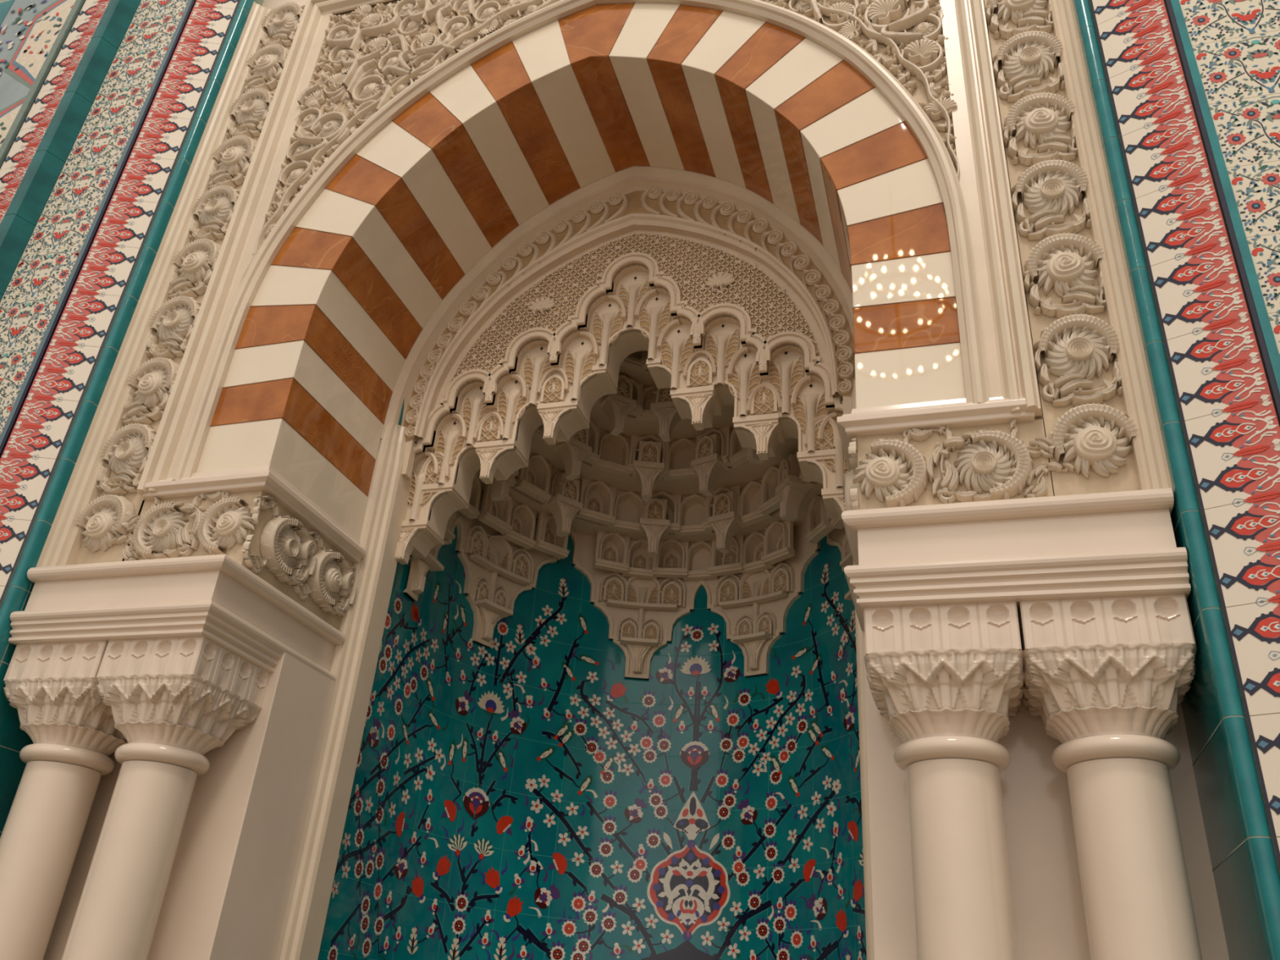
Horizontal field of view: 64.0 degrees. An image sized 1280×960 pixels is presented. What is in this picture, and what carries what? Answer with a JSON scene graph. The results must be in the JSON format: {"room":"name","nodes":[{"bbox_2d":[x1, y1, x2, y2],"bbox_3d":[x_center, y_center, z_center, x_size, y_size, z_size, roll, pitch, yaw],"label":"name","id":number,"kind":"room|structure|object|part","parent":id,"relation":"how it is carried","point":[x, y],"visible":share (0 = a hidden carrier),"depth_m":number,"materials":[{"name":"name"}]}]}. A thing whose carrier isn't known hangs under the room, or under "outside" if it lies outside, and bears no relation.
{"room":"mosque","nodes":[
{"label":"mosque","id":0,"kind":"room"},
{"bbox_2d":[0,582,35,836],"bbox_3d":[-1.979,0.429,3.821,0.039,5.850,0.715,-5,-30,16],"label":"tile band","id":1,"kind":"structure","parent":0,"point":[13,739],"depth_m":3.35,"materials":[{"name":"teal tile"}]},
{"bbox_2d":[0,0,256,666],"bbox_3d":[-2.077,0.132,3.576,0.043,6.120,0.056,-5,-30,16],"label":"trim","id":2,"kind":"structure","parent":1,"relation":"attached to","point":[15,597],"depth_m":3.91,"materials":[{"name":"tile"}]},
{"bbox_2d":[43,652,336,959],"bbox_3d":[-1.638,1.866,3.104,0.797,2.696,0.335,-5,-30,16],"label":"wall pier","id":3,"kind":"object","parent":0,"point":[226,897],"visible":0.45,"depth_m":3.30,"materials":[{"name":"beige stone"}]},
{"bbox_2d":[255,0,263,6],"bbox_3d":[-2.750,0.224,4.151,1.610,6.420,0.803,-5,-30,16],"label":"wall","id":4,"kind":"structure","parent":0,"point":[258,2],"depth_m":5.02,"materials":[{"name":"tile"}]},
{"bbox_2d":[0,0,188,435],"bbox_3d":[-2.489,0.143,3.609,0.335,5.940,0.022,-5,-30,16],"label":"floral border","id":5,"kind":"object","parent":4,"relation":"attached to","point":[28,304],"visible":1,"depth_m":4.34,"materials":[{"name":"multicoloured tile"}]},
{"bbox_2d":[0,0,196,458],"bbox_3d":[-2.318,0.117,3.562,0.034,6.100,0.028,-5,-30,16],"label":"trim","id":6,"kind":"structure","parent":4,"relation":"attached to","point":[24,389],"depth_m":4.15,"materials":[{"name":"teal tile"}]},
{"bbox_2d":[0,0,240,608],"bbox_3d":[-2.204,0.136,3.557,0.196,5.928,0.022,5,-29,-2],"label":"arabesque border","id":7,"kind":"object","parent":4,"relation":"attached to","point":[30,457],"visible":1,"depth_m":4.04,"materials":[{"name":"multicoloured tile"}]},
{"bbox_2d":[262,0,306,9],"bbox_3d":[-0.046,-2.505,4.884,3.600,0.570,0.620,-5,-30,16],"label":"wall","id":8,"kind":"structure","parent":0,"point":[271,4],"depth_m":5.00,"materials":[{"name":"beige stone"}]},
{"bbox_2d":[137,0,392,496],"bbox_3d":[-0.952,-1.159,4.093,1.500,2.680,0.160,-5,-30,16],"label":"panel frame","id":9,"kind":"object","parent":8,"relation":"attached to","point":[258,192],"visible":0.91,"depth_m":4.18,"materials":[{"name":"beige stone"}]},
{"bbox_2d":[240,0,560,284],"bbox_3d":[-0.843,-1.530,4.228,1.444,1.704,0.050,-5,-30,16],"label":"carving","id":10,"kind":"object","parent":8,"relation":"attached to","point":[359,72],"visible":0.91,"depth_m":4.47,"materials":[{"name":"beige stone"}]},
{"bbox_2d":[305,90,326,108],"bbox_3d":[-1.438,-1.679,4.526,0.072,0.102,0.035,25,-18,29],"label":"flower","id":11,"kind":"object","parent":10,"relation":"on","point":[310,102],"depth_m":4.52,"materials":[{"name":"beige stone"}]},
{"bbox_2d":[326,73,344,90],"bbox_3d":[-1.340,-1.765,4.541,0.108,0.077,0.038,28,-17,30],"label":"flower","id":12,"kind":"object","parent":10,"relation":"on","point":[335,83],"depth_m":4.54,"materials":[{"name":"beige stone"}]},
{"bbox_2d":[341,57,353,74],"bbox_3d":[-1.297,-1.843,4.572,0.072,0.102,0.035,5,-27,21],"label":"flower","id":13,"kind":"object","parent":10,"relation":"on","point":[344,70],"depth_m":4.56,"materials":[{"name":"beige stone"}]},
{"bbox_2d":[352,4,374,21],"bbox_3d":[-1.282,-2.175,4.759,0.102,0.072,0.035,8,-26,23],"label":"flower","id":14,"kind":"object","parent":10,"relation":"on","point":[366,10],"depth_m":4.75,"materials":[{"name":"beige stone"}]},
{"bbox_2d":[359,13,381,28],"bbox_3d":[-1.231,-2.104,4.699,0.108,0.077,0.038,-1,-29,18],"label":"flower","id":15,"kind":"object","parent":10,"relation":"on","point":[373,20],"depth_m":4.69,"materials":[{"name":"beige stone"}]},
{"bbox_2d":[366,36,387,53],"bbox_3d":[-1.171,-1.946,4.588,0.108,0.077,0.038,13,-24,25],"label":"flower","id":16,"kind":"object","parent":10,"relation":"on","point":[380,44],"depth_m":4.58,"materials":[{"name":"beige stone"}]},
{"bbox_2d":[417,32,435,48],"bbox_3d":[-0.938,-1.924,4.495,0.077,0.108,0.038,-36,-34,-3],"label":"flower","id":17,"kind":"object","parent":10,"relation":"on","point":[427,39],"depth_m":4.49,"materials":[{"name":"beige stone"}]},
{"bbox_2d":[478,18,501,38],"bbox_3d":[-0.644,-1.938,4.403,0.102,0.072,0.035,-42,-33,-7],"label":"flower","id":18,"kind":"object","parent":10,"relation":"on","point":[495,25],"depth_m":4.39,"materials":[{"name":"beige stone"}]},
{"bbox_2d":[265,0,1043,419],"bbox_3d":[-0.233,-1.195,3.881,3.010,2.650,0.038,-5,-30,16],"label":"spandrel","id":19,"kind":"structure","parent":8,"relation":"attached to","point":[919,94],"depth_m":4.27,"materials":[{"name":"stone"}]},
{"bbox_2d":[760,0,959,179],"bbox_3d":[0.413,-1.634,3.857,1.431,1.704,0.050,-5,-30,16],"label":"carving","id":20,"kind":"object","parent":8,"relation":"attached to","point":[919,46],"visible":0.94,"depth_m":3.65,"materials":[{"name":"beige stone"}]},
{"bbox_2d":[828,1,853,24],"bbox_3d":[0.752,-1.739,3.809,0.077,0.108,0.038,-41,-33,-7],"label":"flower","id":21,"kind":"object","parent":20,"relation":"on","point":[842,12],"depth_m":3.80,"materials":[{"name":"beige stone"}]},
{"bbox_2d":[840,20,862,43],"bbox_3d":[0.771,-1.637,3.745,0.072,0.102,0.036,8,-26,23],"label":"flower","id":22,"kind":"object","parent":20,"relation":"on","point":[848,28],"depth_m":3.74,"materials":[{"name":"beige stone"}]},
{"bbox_2d":[867,0,905,25],"bbox_3d":[0.893,-1.713,3.738,0.143,0.102,0.050,-34,-34,-2],"label":"flower","id":23,"kind":"object","parent":20,"relation":"on","point":[880,12],"depth_m":3.72,"materials":[{"name":"beige stone"}]},
{"bbox_2d":[903,39,938,66],"bbox_3d":[0.990,-1.501,3.587,0.124,0.088,0.043,20,-21,27],"label":"flower","id":24,"kind":"object","parent":20,"relation":"on","point":[923,51],"depth_m":3.58,"materials":[{"name":"beige stone"}]},
{"bbox_2d":[925,97,957,120],"bbox_3d":[1.012,-1.248,3.438,0.102,0.072,0.036,-3,-30,17],"label":"flower","id":25,"kind":"object","parent":20,"relation":"on","point":[937,108],"depth_m":3.43,"materials":[{"name":"beige stone"}]},
{"bbox_2d":[939,0,1042,416],"bbox_3d":[0.482,-1.278,3.670,1.500,2.680,0.160,-5,-30,16],"label":"panel frame","id":26,"kind":"object","parent":8,"relation":"attached to","point":[984,178],"visible":0.92,"depth_m":3.15,"materials":[{"name":"beige stone"}]},
{"bbox_2d":[317,400,866,959],"bbox_3d":[-0.008,1.591,3.850,1.984,4.120,1.583,-5,-30,16],"label":"wall niche","id":27,"kind":"object","parent":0,"point":[521,797],"visible":0.74,"depth_m":4.57,"materials":[{"name":"teal tile"}]},
{"bbox_2d":[395,230,848,564],"bbox_3d":[-0.046,-0.407,4.293,1.970,1.549,0.232,-5,-30,16],"label":"arch","id":28,"kind":"object","parent":27,"relation":"attached to","point":[717,327],"visible":0.94,"depth_m":4.31,"materials":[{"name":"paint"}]},
{"bbox_3d":[-0.925,0.057,4.262,0.062,0.250,0.034,-5,-30,16],"label":"fluted stem","id":29,"kind":"part","parent":28,"relation":"part of","materials":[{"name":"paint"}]},
{"bbox_3d":[-0.815,-0.100,4.314,0.062,0.270,0.034,-5,-30,16],"label":"fluted stem","id":30,"kind":"part","parent":28,"relation":"part of","materials":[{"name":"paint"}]},
{"bbox_3d":[-0.710,-0.260,4.371,0.062,0.260,0.034,-5,-30,16],"label":"fluted stem","id":31,"kind":"part","parent":28,"relation":"part of","materials":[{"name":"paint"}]},
{"bbox_3d":[-0.551,-0.282,4.329,0.062,0.260,0.034,-5,-30,16],"label":"fluted stem","id":32,"kind":"part","parent":28,"relation":"part of","materials":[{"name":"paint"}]},
{"bbox_3d":[-0.447,-0.430,4.379,0.062,0.260,0.034,-5,-30,16],"label":"fluted stem","id":33,"kind":"part","parent":28,"relation":"part of","materials":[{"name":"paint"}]},
{"bbox_3d":[-0.265,-0.447,4.326,0.062,0.260,0.034,-5,-30,16],"label":"fluted stem","id":34,"kind":"part","parent":28,"relation":"part of","materials":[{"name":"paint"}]},
{"bbox_3d":[-0.149,-0.608,4.380,0.062,0.290,0.034,-5,-30,16],"label":"fluted stem","id":35,"kind":"part","parent":28,"relation":"part of","materials":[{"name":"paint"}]},
{"bbox_3d":[-0.052,-0.587,4.326,1.970,1.203,0.063,-5,-30,16],"label":"screen plate","id":36,"kind":"part","parent":28,"relation":"part of","materials":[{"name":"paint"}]},
{"bbox_3d":[-0.036,-0.759,4.428,0.062,0.240,0.034,-5,-30,16],"label":"fluted stem","id":37,"kind":"part","parent":28,"relation":"part of","materials":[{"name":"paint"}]},
{"bbox_3d":[0.055,-0.625,4.319,0.062,0.290,0.034,-5,-30,16],"label":"fluted stem","id":38,"kind":"part","parent":28,"relation":"part of","materials":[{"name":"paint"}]},
{"bbox_3d":[0.146,-0.481,4.205,0.062,0.260,0.034,-5,-30,16],"label":"fluted stem","id":39,"kind":"part","parent":28,"relation":"part of","materials":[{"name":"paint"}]},
{"bbox_3d":[0.328,-0.494,4.150,0.062,0.260,0.034,-5,-30,16],"label":"fluted stem","id":40,"kind":"part","parent":28,"relation":"part of","materials":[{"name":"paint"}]},
{"bbox_3d":[0.410,-0.362,4.046,0.062,0.260,0.034,-5,-30,16],"label":"fluted stem","id":41,"kind":"part","parent":28,"relation":"part of","materials":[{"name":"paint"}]},
{"bbox_3d":[0.568,-0.366,3.994,0.062,0.260,0.034,-5,-30,16],"label":"fluted stem","id":42,"kind":"part","parent":28,"relation":"part of","materials":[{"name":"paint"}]},
{"bbox_3d":[0.648,-0.221,3.883,0.062,0.270,0.034,-5,-30,16],"label":"fluted stem","id":43,"kind":"part","parent":28,"relation":"part of","materials":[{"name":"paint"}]},
{"bbox_3d":[0.735,-0.080,3.772,0.062,0.250,0.034,-5,-30,16],"label":"fluted stem","id":44,"kind":"part","parent":28,"relation":"part of","materials":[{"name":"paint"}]},
{"bbox_2d":[402,351,853,679],"bbox_3d":[0.164,-0.182,4.944,2.058,1.944,1.416,-5,-30,16],"label":"vault","id":45,"kind":"object","parent":27,"relation":"attached to","point":[655,509],"visible":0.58,"depth_m":5.05,"materials":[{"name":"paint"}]},
{"bbox_3d":[-0.701,0.473,4.929,0.030,0.306,0.056,-19,-36,36],"label":"corner stem","id":46,"kind":"part","parent":45,"relation":"part of","materials":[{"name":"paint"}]},
{"bbox_3d":[0.007,0.683,5.210,0.056,0.306,0.030,4,-29,1],"label":"corner stem","id":47,"kind":"part","parent":45,"relation":"part of","materials":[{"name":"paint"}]},
{"bbox_3d":[0.569,0.636,5.044,0.056,0.306,0.030,-15,-34,32],"label":"corner stem","id":48,"kind":"part","parent":45,"relation":"part of","materials":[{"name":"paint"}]},
{"bbox_2d":[862,631,1229,959],"bbox_3d":[0.975,1.650,2.333,0.797,2.696,0.335,-5,-30,16],"label":"wall pier","id":49,"kind":"object","parent":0,"point":[1049,913],"depth_m":2.56,"materials":[{"name":"beige stone"}]},
{"bbox_2d":[1088,0,1279,875],"bbox_3d":[2.212,-0.188,2.687,1.610,6.420,0.803,-5,-30,16],"label":"wall","id":50,"kind":"structure","parent":0,"point":[1269,827],"depth_m":2.46,"materials":[{"name":"tile"}]},
{"bbox_2d":[1089,0,1279,868],"bbox_3d":[1.426,-0.165,2.486,0.196,5.928,0.022,-17,-35,34],"label":"arabesque border","id":51,"kind":"object","parent":50,"relation":"attached to","point":[1230,424],"visible":1,"depth_m":2.57,"materials":[{"name":"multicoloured tile"}]},
{"bbox_2d":[1163,0,1279,426],"bbox_3d":[1.520,-0.201,2.429,0.034,6.100,0.028,-5,-30,16],"label":"trim","id":52,"kind":"structure","parent":50,"relation":"attached to","point":[1256,308],"depth_m":2.70,"materials":[{"name":"teal tile"}]},
{"bbox_2d":[1178,0,1279,355],"bbox_3d":[1.692,-0.203,2.376,0.335,5.940,0.022,-5,-30,16],"label":"floral border","id":53,"kind":"object","parent":50,"relation":"attached to","point":[1235,43],"visible":0.99,"depth_m":2.85,"materials":[{"name":"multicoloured tile"}]},
{"bbox_2d":[1170,500,1268,959],"bbox_3d":[1.426,0.147,2.817,0.039,5.850,0.715,-5,-30,16],"label":"wall","id":54,"kind":"structure","parent":0,"point":[1238,907],"depth_m":2.31,"materials":[{"name":"teal ceramic"}]},
{"bbox_2d":[1071,0,1279,959],"bbox_3d":[1.330,-0.150,2.570,0.043,6.120,0.056,-5,-30,16],"label":"trim","id":55,"kind":"structure","parent":54,"relation":"attached to","point":[1261,857],"depth_m":2.40,"materials":[{"name":"teal tile"}]},
{"bbox_3d":[-3.187,0.043,3.885,0.953,6.420,0.058,-5,-30,16],"label":"wall","id":56,"kind":"structure","parent":0,"visible":0},
{"bbox_2d":[0,0,75,146],"bbox_3d":[-3.289,-0.166,3.987,0.753,6.868,0.026,-5,-30,16],"label":"tiles","id":57,"kind":"structure","parent":56,"relation":"attached to","point":[29,29],"depth_m":5.01,"materials":[{"name":"multicoloured tile"}]},
{"bbox_2d":[0,0,84,166],"bbox_3d":[-2.963,0.152,3.719,0.038,6.100,0.082,-5,-30,16],"label":"trim","id":58,"kind":"structure","parent":56,"relation":"attached to","point":[10,137],"depth_m":4.78,"materials":[{"name":"teal tile"}]},
{"bbox_2d":[0,0,110,223],"bbox_3d":[-2.851,0.142,3.661,0.196,5.928,0.022,-5,-30,16],"label":"arabesque border","id":59,"kind":"object","parent":56,"relation":"attached to","point":[15,165],"visible":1,"depth_m":4.69,"materials":[{"name":"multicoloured tile"}]},
{"bbox_2d":[0,0,141,302],"bbox_3d":[-2.710,0.209,3.599,0.095,5.918,0.102,-5,-30,16],"label":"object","id":60,"kind":"structure","parent":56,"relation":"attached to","point":[20,221],"depth_m":4.52,"materials":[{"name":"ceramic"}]},
{"bbox_3d":[-1.696,0.848,-1.650,12.000,0.100,14.000,-5,-30,16],"label":"floor","id":61,"kind":"structure","parent":0,"visible":0},
{"bbox_2d":[0,640,128,959],"bbox_3d":[-1.927,1.757,2.860,0.388,2.612,0.388,-5,-30,16],"label":"marble column","id":62,"kind":"structure","parent":61,"relation":"on","point":[52,687],"depth_m":3.21,"materials":[{"name":"beige stone"}]},
{"bbox_2d":[61,636,270,959],"bbox_3d":[-1.568,1.727,2.754,0.388,2.612,0.388,-5,-30,16],"label":"marble column","id":63,"kind":"structure","parent":61,"relation":"on","point":[174,701],"depth_m":3.12,"materials":[{"name":"beige stone"}]},
{"bbox_2d":[8,554,345,680],"bbox_3d":[-1.593,0.547,3.603,0.794,0.271,0.745,-5,-30,16],"label":"entablature","id":64,"kind":"object","parent":63,"relation":"on","point":[216,598],"visible":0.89,"depth_m":3.33,"materials":[{"name":"beige stone"}]},
{"bbox_2d":[35,1,303,567],"bbox_3d":[-1.778,-0.925,4.340,0.275,2.996,0.396,-5,-30,16],"label":"carved border","id":65,"kind":"object","parent":64,"relation":"on","point":[100,494],"visible":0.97,"depth_m":4.04,"materials":[{"name":"stone"}]},
{"bbox_3d":[-1.889,0.120,3.619,0.227,0.159,0.051,-5,-30,16],"label":"scroll stem","id":66,"kind":"part","parent":65,"relation":"part of","materials":[{"name":"beige stone"}]},
{"bbox_3d":[-1.869,-0.141,3.763,0.227,0.159,0.052,-5,-30,16],"label":"scroll stem","id":67,"kind":"part","parent":65,"relation":"part of","materials":[{"name":"beige stone"}]},
{"bbox_3d":[-1.848,-0.402,3.906,0.227,0.159,0.051,-5,-30,16],"label":"scroll stem","id":68,"kind":"part","parent":65,"relation":"part of","materials":[{"name":"beige stone"}]},
{"bbox_3d":[-1.828,-0.663,4.050,0.227,0.159,0.052,-5,-30,16],"label":"scroll stem","id":69,"kind":"part","parent":65,"relation":"part of","materials":[{"name":"beige stone"}]},
{"bbox_3d":[-1.806,-0.924,4.193,0.227,0.159,0.051,-5,-30,16],"label":"scroll stem","id":70,"kind":"part","parent":65,"relation":"part of","materials":[{"name":"beige stone"}]},
{"bbox_3d":[-1.786,-1.185,4.337,0.227,0.159,0.052,-5,-30,16],"label":"scroll stem","id":71,"kind":"part","parent":65,"relation":"part of","materials":[{"name":"beige stone"}]},
{"bbox_3d":[-1.765,-1.446,4.480,0.227,0.159,0.051,-5,-30,16],"label":"scroll stem","id":72,"kind":"part","parent":65,"relation":"part of","materials":[{"name":"beige stone"}]},
{"bbox_3d":[-1.745,-1.706,4.623,0.227,0.159,0.052,-5,-30,16],"label":"scroll stem","id":73,"kind":"part","parent":65,"relation":"part of","materials":[{"name":"beige stone"}]},
{"bbox_3d":[-1.724,-1.968,4.767,0.227,0.159,0.051,-5,-30,16],"label":"scroll stem","id":74,"kind":"part","parent":65,"relation":"part of","materials":[{"name":"beige stone"}]},
{"bbox_3d":[-1.704,-2.228,4.910,0.227,0.159,0.052,-5,-30,16],"label":"scroll stem","id":75,"kind":"part","parent":65,"relation":"part of","materials":[{"name":"beige stone"}]},
{"bbox_2d":[109,489,356,630],"bbox_3d":[-1.353,0.247,3.613,0.891,0.317,0.453,21,-33,-27],"label":"carved frieze","id":76,"kind":"object","parent":64,"relation":"on","point":[253,529],"visible":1,"depth_m":3.52,"materials":[{"name":"stone"}]},
{"bbox_3d":[-1.674,0.173,3.516,0.153,0.218,0.049,-5,-30,16],"label":"scroll stem","id":77,"kind":"part","parent":76,"relation":"part of","materials":[{"name":"beige stone"}]},
{"bbox_3d":[-1.418,0.152,3.441,0.153,0.218,0.049,-5,-30,16],"label":"scroll stem","id":78,"kind":"part","parent":76,"relation":"part of","materials":[{"name":"beige stone"}]},
{"bbox_2d":[142,466,366,562],"bbox_3d":[-1.413,0.144,3.808,0.528,0.090,0.652,-5,-30,16],"label":"molding","id":79,"kind":"structure","parent":76,"relation":"on","point":[265,478],"depth_m":3.58,"materials":[{"name":"beige stone"}]},
{"bbox_3d":[-1.238,0.215,3.528,0.049,0.218,0.153,-5,-30,16],"label":"scroll stem","id":80,"kind":"part","parent":76,"relation":"part of","materials":[{"name":"beige stone"}]},
{"bbox_3d":[-1.159,0.349,3.761,0.049,0.218,0.153,-5,-30,16],"label":"scroll stem","id":81,"kind":"part","parent":76,"relation":"part of","materials":[{"name":"beige stone"}]},
{"bbox_2d":[863,601,1024,959],"bbox_3d":[0.708,1.539,2.083,0.388,2.612,0.388,-5,-30,16],"label":"marble column","id":82,"kind":"structure","parent":61,"relation":"on","point":[948,679],"depth_m":2.45,"materials":[{"name":"beige stone"}]},
{"bbox_2d":[841,488,1191,632],"bbox_3d":[1.007,0.331,2.836,0.794,0.271,0.745,-5,-30,16],"label":"entablature","id":83,"kind":"object","parent":82,"relation":"on","point":[1114,544],"visible":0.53,"depth_m":2.54,"materials":[{"name":"beige stone"}]},
{"bbox_2d":[842,418,1074,511],"bbox_3d":[0.930,0.107,3.030,0.616,0.316,0.676,-5,-30,16],"label":"carved frieze","id":84,"kind":"object","parent":83,"relation":"on","point":[943,464],"visible":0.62,"depth_m":2.78,"materials":[{"name":"stone"}]},
{"bbox_3d":[0.623,0.061,2.979,0.049,0.218,0.153,-5,-30,16],"label":"scroll stem","id":85,"kind":"part","parent":84,"relation":"part of","materials":[{"name":"beige stone"}]},
{"bbox_3d":[0.715,-0.025,2.811,0.153,0.218,0.049,-5,-30,16],"label":"scroll stem","id":86,"kind":"part","parent":84,"relation":"part of","materials":[{"name":"beige stone"}]},
{"bbox_2d":[836,396,1035,471],"bbox_3d":[0.908,-0.048,3.123,0.528,0.090,0.652,-5,-30,16],"label":"molding","id":87,"kind":"structure","parent":84,"relation":"on","point":[953,413],"depth_m":2.86,"materials":[{"name":"beige stone"}]},
{"bbox_3d":[0.970,-0.046,2.736,0.153,0.218,0.049,-5,-30,16],"label":"scroll stem","id":88,"kind":"part","parent":84,"relation":"part of","materials":[{"name":"beige stone"}]},
{"bbox_2d":[983,0,1172,495],"bbox_3d":[1.337,-1.184,3.421,0.270,2.996,0.396,-5,-30,16],"label":"carved border","id":89,"kind":"object","parent":83,"relation":"on","point":[1100,419],"visible":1,"depth_m":2.96,"materials":[{"name":"stone"}]},
{"bbox_3d":[1.320,-1.702,3.569,0.227,0.159,0.052,-5,-30,16],"label":"scroll stem","id":90,"kind":"part","parent":89,"relation":"part of","materials":[{"name":"beige stone"}]},
{"bbox_3d":[1.300,-1.441,3.426,0.227,0.159,0.051,-5,-30,16],"label":"scroll stem","id":91,"kind":"part","parent":89,"relation":"part of","materials":[{"name":"beige stone"}]},
{"bbox_3d":[1.279,-1.180,3.283,0.227,0.159,0.052,-5,-30,16],"label":"scroll stem","id":92,"kind":"part","parent":89,"relation":"part of","materials":[{"name":"beige stone"}]},
{"bbox_3d":[1.259,-0.919,3.139,0.227,0.159,0.051,-5,-30,16],"label":"scroll stem","id":93,"kind":"part","parent":89,"relation":"part of","materials":[{"name":"beige stone"}]},
{"bbox_3d":[1.238,-0.658,2.996,0.227,0.159,0.052,-5,-30,16],"label":"scroll stem","id":94,"kind":"part","parent":89,"relation":"part of","materials":[{"name":"beige stone"}]},
{"bbox_3d":[1.218,-0.397,2.852,0.227,0.159,0.051,-5,-30,16],"label":"scroll stem","id":95,"kind":"part","parent":89,"relation":"part of","materials":[{"name":"beige stone"}]},
{"bbox_3d":[1.196,-0.136,2.709,0.227,0.159,0.052,-5,-30,16],"label":"scroll stem","id":96,"kind":"part","parent":89,"relation":"part of","materials":[{"name":"beige stone"}]},
{"bbox_3d":[1.397,-1.252,3.272,0.060,2.980,0.116,-5,-30,16],"label":"moulding","id":97,"kind":"part","parent":89,"relation":"part of","materials":[{"name":"beige stone"}]},
{"bbox_2d":[1018,594,1202,959],"bbox_3d":[1.066,1.509,1.977,0.388,2.612,0.388,-5,-30,16],"label":"marble column","id":98,"kind":"structure","parent":61,"relation":"on","point":[1107,679],"depth_m":2.35,"materials":[{"name":"beige stone"}]},
{"bbox_3d":[0.127,0.684,4.575,6.800,6.420,1.980,-5,-30,16],"label":"wall","id":99,"kind":"structure","parent":0,"visible":0},
{"bbox_2d":[275,422,414,959],"bbox_3d":[-1.134,1.450,3.445,0.075,3.820,0.198,-22,-38,39],"label":"door frame","id":100,"kind":"structure","parent":99,"relation":"attached to","point":[353,664],"depth_m":3.78,"materials":[{"name":"beige stone"}]},
{"bbox_2d":[195,2,965,539],"bbox_3d":[-0.169,-0.917,4.021,2.622,2.137,0.605,-5,-30,16],"label":"arch","id":101,"kind":"object","parent":99,"relation":"attached to","point":[582,98],"visible":0.95,"depth_m":4.03,"materials":[{"name":"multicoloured stone"}]},
{"bbox_2d":[380,165,855,479],"bbox_3d":[-0.065,-0.749,4.328,2.012,1.482,0.122,-5,-30,16],"label":"scroll archivolt","id":102,"kind":"object","parent":101,"relation":"attached to","point":[712,209],"visible":1,"depth_m":4.49,"materials":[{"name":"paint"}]},
{"bbox_2d":[172,0,989,479],"bbox_3d":[-0.261,-1.076,3.755,2.732,2.247,0.056,-5,-30,16],"label":"trim","id":103,"kind":"structure","parent":99,"relation":"attached to","point":[976,391],"depth_m":3.80,"materials":[{"name":"beige stone"}]},
{"bbox_2d":[849,378,874,959],"bbox_3d":[0.679,1.300,2.910,0.075,3.820,0.198,9,-29,-8],"label":"door frame","id":104,"kind":"structure","parent":99,"relation":"attached to","point":[863,757],"depth_m":3.09,"materials":[{"name":"beige stone"}]}
]}

